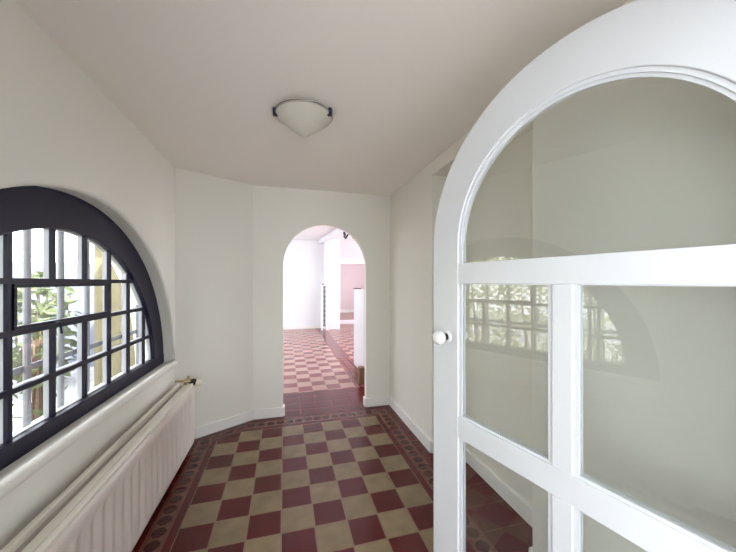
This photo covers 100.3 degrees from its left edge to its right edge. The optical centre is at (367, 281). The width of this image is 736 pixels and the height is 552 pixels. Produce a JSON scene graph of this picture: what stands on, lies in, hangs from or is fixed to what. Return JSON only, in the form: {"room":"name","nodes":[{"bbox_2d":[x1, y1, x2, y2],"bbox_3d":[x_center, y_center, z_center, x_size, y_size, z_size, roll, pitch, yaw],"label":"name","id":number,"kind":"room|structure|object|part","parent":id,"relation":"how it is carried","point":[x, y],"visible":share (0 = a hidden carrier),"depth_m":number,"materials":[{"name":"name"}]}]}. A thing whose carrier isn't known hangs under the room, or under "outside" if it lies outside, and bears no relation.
{"room":"entrance hallway","nodes":[
{"label":"entrance hallway","id":0,"kind":"room"},
{"bbox_2d":[0,0,174,549],"bbox_3d":[-1.504,0.121,1.196,0.320,2.765,3.692,0,0,-15],"label":"wall","id":1,"kind":"structure","parent":0,"point":[59,131],"depth_m":1.51,"materials":[{"name":"white paint"}]},
{"bbox_2d":[23,229,30,277],"bbox_3d":[-1.666,-0.140,1.485,0.030,0.236,0.042,0,0,-15],"label":"bar","id":2,"kind":"object","parent":1,"relation":"in","point":[26,233],"depth_m":1.50,"materials":[{"name":"grey paint"}]},
{"bbox_2d":[23,287,30,323],"bbox_3d":[-1.666,0.114,1.485,0.030,0.175,0.042,0,0,-15],"label":"bar","id":3,"kind":"object","parent":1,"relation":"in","point":[26,291],"depth_m":1.50,"materials":[{"name":"grey paint"}]},
{"bbox_2d":[23,387,30,427],"bbox_3d":[-1.666,0.607,1.485,0.030,0.179,0.042,0,0,-15],"label":"bar","id":4,"kind":"object","parent":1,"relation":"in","point":[27,392],"depth_m":1.50,"materials":[{"name":"grey paint"}]},
{"bbox_2d":[13,333,42,380],"bbox_3d":[-1.669,0.362,1.495,0.030,0.222,0.175,0,0,-15],"label":"bar","id":5,"kind":"object","parent":1,"relation":"in","point":[28,366],"depth_m":1.50,"materials":[{"name":"grey paint"}]},
{"bbox_2d":[57,231,63,278],"bbox_3d":[-1.726,-0.150,1.707,0.030,0.261,0.047,0,0,-15],"label":"bar","id":6,"kind":"object","parent":1,"relation":"in","point":[60,235],"depth_m":1.72,"materials":[{"name":"grey paint"}]},
{"bbox_2d":[57,287,63,318],"bbox_3d":[-1.726,0.116,1.707,0.030,0.172,0.047,0,0,-15],"label":"bar","id":7,"kind":"object","parent":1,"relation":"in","point":[60,290],"depth_m":1.72,"materials":[{"name":"grey paint"}]},
{"bbox_2d":[57,374,63,408],"bbox_3d":[-1.726,0.607,1.707,0.030,0.180,0.047,0,0,-15],"label":"bar","id":8,"kind":"object","parent":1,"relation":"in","point":[60,379],"depth_m":1.72,"materials":[{"name":"grey paint"}]},
{"bbox_2d":[56,326,76,367],"bbox_3d":[-1.740,0.362,1.758,0.030,0.221,0.167,0,0,-15],"label":"bar","id":9,"kind":"object","parent":1,"relation":"in","point":[60,356],"depth_m":1.73,"materials":[{"name":"grey paint"}]},
{"bbox_2d":[0,186,163,470],"bbox_3d":[-1.559,0.141,1.609,0.077,1.195,2.492,0,0,-15],"label":"window","id":10,"kind":"structure","parent":1,"relation":"in","point":[49,210],"depth_m":1.54,"materials":[{"name":"black paint"}]},
{"bbox_3d":[-1.572,0.105,1.621,0.026,0.194,0.726,0,0,-15],"label":"vent sash","id":11,"kind":"part","parent":10,"relation":"part of","materials":[{"name":"black paint"}]},
{"bbox_3d":[-1.557,0.696,1.609,0.034,0.084,2.483,0,0,-15],"label":"rail","id":12,"kind":"part","parent":10,"relation":"part of","materials":[{"name":"black paint"}]},
{"bbox_3d":[-1.559,0.139,1.609,0.030,1.191,2.491,0,0,-15],"label":"arched frame","id":13,"kind":"part","parent":10,"relation":"part of","materials":[{"name":"black paint"}]},
{"bbox_2d":[84,286,89,314],"bbox_3d":[-1.788,0.115,1.936,0.030,0.175,0.051,0,0,-15],"label":"bar","id":14,"kind":"object","parent":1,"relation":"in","point":[86,288],"depth_m":1.95,"materials":[{"name":"grey paint"}]},
{"bbox_2d":[87,241,89,278],"bbox_3d":[-1.792,-0.139,1.951,0.030,0.234,0.021,0,0,-15],"label":"bar","id":15,"kind":"object","parent":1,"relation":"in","point":[88,244],"depth_m":1.96,"materials":[{"name":"grey paint"}]},
{"bbox_2d":[87,363,89,391],"bbox_3d":[-1.792,0.607,1.951,0.030,0.178,0.021,0,0,-15],"label":"bar","id":16,"kind":"object","parent":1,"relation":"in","point":[88,365],"depth_m":1.96,"materials":[{"name":"grey paint"}]},
{"bbox_2d":[0,360,177,498],"bbox_3d":[-1.443,0.736,1.614,0.052,0.052,2.472,0,0,-15],"label":"window sill","id":17,"kind":"structure","parent":1,"relation":"attached to","point":[28,469],"depth_m":1.41,"materials":[{"name":"white paint"}]},
{"bbox_2d":[87,321,102,356],"bbox_3d":[-1.811,0.361,2.021,0.030,0.220,0.166,0,0,-15],"label":"bar","id":18,"kind":"object","parent":1,"relation":"in","point":[89,346],"depth_m":1.97,"materials":[{"name":"grey paint"}]},
{"bbox_2d":[0,376,201,551],"bbox_3d":[-1.317,1.178,1.581,0.243,0.651,2.640,0,0,-15],"label":"radiator","id":19,"kind":"object","parent":1,"relation":"attached to","point":[109,506],"visible":1,"depth_m":1.60,"materials":[{"name":"white metal"}]},
{"bbox_3d":[-1.256,1.191,1.548,0.036,0.522,2.545,0,0,-15],"label":"panel","id":20,"kind":"part","parent":19,"relation":"part of","materials":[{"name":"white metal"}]},
{"bbox_2d":[111,315,122,343],"bbox_3d":[-1.882,0.365,2.285,0.030,0.215,0.155,0,0,-15],"label":"bar","id":21,"kind":"object","parent":1,"relation":"in","point":[117,337],"depth_m":2.36,"materials":[{"name":"grey paint"}]},
{"bbox_2d":[130,305,138,337],"bbox_3d":[-1.954,0.336,2.550,0.030,0.276,0.141,0,0,-15],"label":"bar","id":22,"kind":"object","parent":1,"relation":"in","point":[136,331],"depth_m":2.63,"materials":[{"name":"grey paint"}]},
{"bbox_2d":[136,343,138,364],"bbox_3d":[-1.968,0.606,2.601,0.030,0.178,0.037,0,0,-15],"label":"bar","id":23,"kind":"object","parent":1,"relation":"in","point":[137,344],"depth_m":2.63,"materials":[{"name":"grey paint"}]},
{"bbox_2d":[174,167,252,427],"bbox_3d":[-1.772,0.004,3.460,0.945,3.000,1.195,0,0,-15],"label":"wall","id":24,"kind":"structure","parent":0,"point":[214,215],"depth_m":3.10,"materials":[{"name":"white paint"}]},
{"bbox_2d":[194,410,253,438],"bbox_3d":[-1.514,1.454,3.100,0.018,0.100,0.757,0,0,44],"label":"baseboard","id":25,"kind":"structure","parent":24,"relation":"attached to","point":[213,427],"depth_m":3.13,"materials":[{"name":"white paint"}]},
{"bbox_2d":[283,239,323,325],"bbox_3d":[-3.065,0.004,9.712,3.350,3.000,0.150,0,0,-15],"label":"wall","id":26,"kind":"structure","parent":0,"point":[303,262],"depth_m":9.89,"materials":[{"name":"white paint"}]},
{"bbox_2d":[283,325,323,329],"bbox_3d":[-2.984,1.454,9.640,3.178,0.100,0.030,0,0,-15],"label":"baseboard","id":27,"kind":"structure","parent":26,"relation":"attached to","point":[306,326],"depth_m":9.86,"materials":[{"name":"white paint"}]},
{"bbox_2d":[253,185,389,409],"bbox_3d":[-0.263,0.004,3.683,2.085,3.000,0.075,0,0,-15],"label":"wall","id":28,"kind":"structure","parent":0,"point":[280,214],"depth_m":3.52,"materials":[{"name":"white paint"}]},
{"bbox_2d":[253,404,284,419],"bbox_3d":[-1.108,1.454,3.447,0.337,0.100,0.097,0,0,-15],"label":"baseboard","id":29,"kind":"structure","parent":28,"relation":"attached to","point":[279,411],"depth_m":3.40,"materials":[{"name":"white paint"}]},
{"bbox_2d":[363,396,365,406],"bbox_3d":[-0.041,1.454,3.743,0.018,0.100,0.083,0,0,-15],"label":"baseboard","id":30,"kind":"object","parent":28,"relation":"attached to","point":[364,397],"visible":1,"depth_m":3.71,"materials":[{"name":"white paint"}]},
{"bbox_2d":[366,396,389,406],"bbox_3d":[0.127,1.454,3.740,0.312,0.100,0.018,0,0,-15],"label":"baseboard","id":31,"kind":"structure","parent":28,"relation":"attached to","point":[377,401],"depth_m":3.73,"materials":[{"name":"white paint"}]},
{"bbox_2d":[16,0,627,195],"bbox_3d":[-0.253,-1.161,1.796,3.050,0.200,3.600,0,0,-15],"label":"ceiling","id":32,"kind":"structure","parent":0,"point":[402,82],"depth_m":1.54,"materials":[{"name":"white paint"}]},
{"bbox_2d":[273,99,332,137],"bbox_3d":[-0.404,-0.981,1.918,0.364,0.160,0.360,0,0,-15],"label":"ceiling lamp","id":33,"kind":"object","parent":32,"relation":"attached to","point":[305,118],"visible":1,"depth_m":1.83,"materials":[{"name":"white glass"}]},
{"bbox_2d":[294,226,353,239],"bbox_3d":[-1.246,-1.456,9.400,6.700,0.180,11.600,0,0,-15],"label":"ceiling","id":34,"kind":"structure","parent":0,"point":[318,232],"depth_m":8.84,"materials":[{"name":"white paint"}]},
{"bbox_2d":[319,228,345,243],"bbox_3d":[-0.967,-1.311,8.596,0.181,0.110,3.117,0,0,-21],"label":"beam","id":35,"kind":"structure","parent":34,"relation":"attached to","point":[337,232],"depth_m":8.65,"materials":[{"name":"white paint"}]},
{"bbox_2d":[323,239,339,329],"bbox_3d":[-1.177,0.069,9.948,0.492,2.870,0.432,0,0,-15],"label":"wall","id":36,"kind":"structure","parent":0,"point":[331,267],"depth_m":9.75,"materials":[{"name":"white paint"}]},
{"bbox_2d":[132,312,532,551],"bbox_3d":[-0.333,1.564,6.022,6.700,0.120,18.600,0,0,-15],"label":"floor","id":37,"kind":"structure","parent":0,"point":[333,473],"depth_m":2.28,"materials":[{"name":"tile"}]},
{"bbox_2d":[321,284,327,329],"bbox_3d":[-1.364,0.775,9.607,0.220,1.458,0.070,0,0,-15],"label":"radiator","id":38,"kind":"object","parent":37,"relation":"on","point":[323,286],"visible":1,"depth_m":9.60,"materials":[{"name":"white metal"}]},
{"bbox_3d":[-1.434,0.774,9.588,0.065,1.340,0.060,0,0,-15],"label":"post","id":39,"kind":"part","parent":38,"relation":"part of","materials":[{"name":"white metal"}]},
{"bbox_3d":[-1.294,0.774,9.626,0.065,1.340,0.060,0,0,-15],"label":"post","id":40,"kind":"part","parent":38,"relation":"part of","materials":[{"name":"white metal"}]},
{"bbox_2d":[340,320,353,323],"bbox_3d":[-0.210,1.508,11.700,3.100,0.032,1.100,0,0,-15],"label":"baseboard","id":41,"kind":"structure","parent":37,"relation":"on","point":[341,321],"depth_m":11.47,"materials":[{"name":"white"}]},
{"bbox_2d":[340,240,363,258],"bbox_3d":[0.422,-1.081,10.318,2.800,0.630,0.140,0,0,-15],"label":"wall","id":42,"kind":"structure","parent":0,"point":[348,248],"depth_m":9.98,"materials":[{"name":"white paint"}]},
{"bbox_2d":[340,258,363,263],"bbox_3d":[0.422,-0.681,10.318,2.800,0.170,0.220,0,0,-15],"label":"beam","id":43,"kind":"structure","parent":42,"relation":"attached to","point":[342,260],"depth_m":9.95,"materials":[{"name":"white paint"}]},
{"bbox_2d":[340,264,364,309],"bbox_3d":[-2.727,0.004,14.879,6.700,3.000,0.250,0,0,-15],"label":"wall","id":44,"kind":"structure","parent":0,"point":[352,276],"depth_m":15.24,"materials":[{"name":"pink paint"}]},
{"bbox_2d":[340,309,353,312],"bbox_3d":[-1.146,1.434,15.161,3.208,0.140,0.030,0,0,-15],"label":"baseboard","id":45,"kind":"structure","parent":44,"relation":"attached to","point":[350,310],"depth_m":15.17,"materials":[{"name":"white paint"}]},
{"bbox_2d":[353,288,364,384],"bbox_3d":[-0.135,0.803,4.879,0.186,1.402,0.770,0,0,-15],"label":"wall","id":46,"kind":"structure","parent":0,"point":[359,294],"depth_m":4.78,"materials":[{"name":"white paint"}]},
{"bbox_2d":[466,129,532,508],"bbox_3d":[1.091,0.121,2.152,0.270,2.765,3.586,0,0,-15],"label":"wall niche","id":47,"kind":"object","parent":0,"point":[499,318],"visible":0.22,"depth_m":2.14,"materials":[{"name":"white paint"}]},
{"bbox_2d":[390,0,735,551],"bbox_3d":[0.850,0.121,2.087,0.230,2.765,3.586,0,0,-15],"label":"wall","id":48,"kind":"structure","parent":0,"point":[637,164],"depth_m":1.15,"materials":[{"name":"white paint"}]},
{"bbox_2d":[389,396,532,551],"bbox_3d":[0.824,1.454,2.158,0.252,0.100,3.444,0,0,-15],"label":"baseboard","id":49,"kind":"structure","parent":48,"relation":"attached to","point":[521,507],"depth_m":2.31,"materials":[{"name":"white paint"}]},
{"bbox_3d":[0.382,0.054,0.119,5.600,2.900,0.270,0,0,-15],"label":"doorway","id":50,"kind":"structure","parent":0,"visible":0},
{"bbox_2d":[432,0,735,551],"bbox_3d":[0.649,0.350,1.003,0.202,2.283,1.262,0,0,-29],"label":"door","id":51,"kind":"structure","parent":50,"relation":"attached to","point":[694,41],"depth_m":0.99,"materials":[{"name":"white paint"}]},
{"bbox_3d":[0.331,0.259,1.434,0.056,0.068,0.068,0,0,-29],"label":"knob","id":52,"kind":"part","parent":51,"relation":"part of","materials":[{"name":"white ceramic"}]},
{"bbox_3d":[0.646,0.661,1.009,0.040,0.095,0.916,0,0,-29],"label":"rail","id":53,"kind":"part","parent":51,"relation":"part of","materials":[{"name":"white paint"}]},
{"bbox_3d":[0.646,-0.038,1.009,0.040,0.091,0.916,0,0,-29],"label":"rail","id":54,"kind":"part","parent":51,"relation":"part of","materials":[{"name":"white paint"}]},
{"label":"outside","id":55,"kind":"structure","parent":0,"visible":0},
{"bbox_2d":[13,366,93,431],"bbox_3d":[-8.690,1.694,2.830,12.700,0.180,30.000,0,0,-15],"label":"ground","id":56,"kind":"structure","parent":55,"point":[70,393],"depth_m":4.34,"materials":[{"name":"white"}]},
{"bbox_2d":[13,307,67,421],"bbox_3d":[-3.382,0.934,3.149,0.573,1.384,0.643,0,0,-15],"label":"plant","id":57,"kind":"object","parent":56,"relation":"on","point":[37,390],"visible":0.32,"depth_m":3.11,"materials":[{"name":"green plant"}]},
{"bbox_3d":[-3.419,1.062,3.141,0.183,1.129,0.201,0,0,-15],"label":"stem","id":58,"kind":"part","parent":57,"relation":"part of","materials":[{"name":"brown plant"}]},
{"bbox_2d":[13,271,81,380],"bbox_3d":[-5.189,0.789,4.704,1.290,1.941,1.433,0,0,-15],"label":"shrub","id":59,"kind":"object","parent":56,"relation":"on","point":[45,291],"visible":0.27,"depth_m":4.71,"materials":[{"name":"green plant"}]},
{"bbox_3d":[-5.147,0.859,4.660,0.591,1.541,0.582,0,0,-15],"label":"stem","id":60,"kind":"part","parent":59,"relation":"part of","materials":[{"name":"brown plant"}]},
{"bbox_2d":[13,262,93,368],"bbox_3d":[-5.748,0.624,5.734,3.895,1.960,0.070,0,0,-15],"label":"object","id":61,"kind":"object","parent":56,"relation":"on","point":[70,269],"visible":0.07,"depth_m":5.76,"materials":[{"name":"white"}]},
{"bbox_2d":[94,246,134,386],"bbox_3d":[-2.753,0.054,3.710,0.820,3.100,0.200,0,0,-15],"label":"stone wall","id":62,"kind":"structure","parent":56,"relation":"on","point":[116,288],"depth_m":3.55,"materials":[{"name":"beige stone"}]}
]}

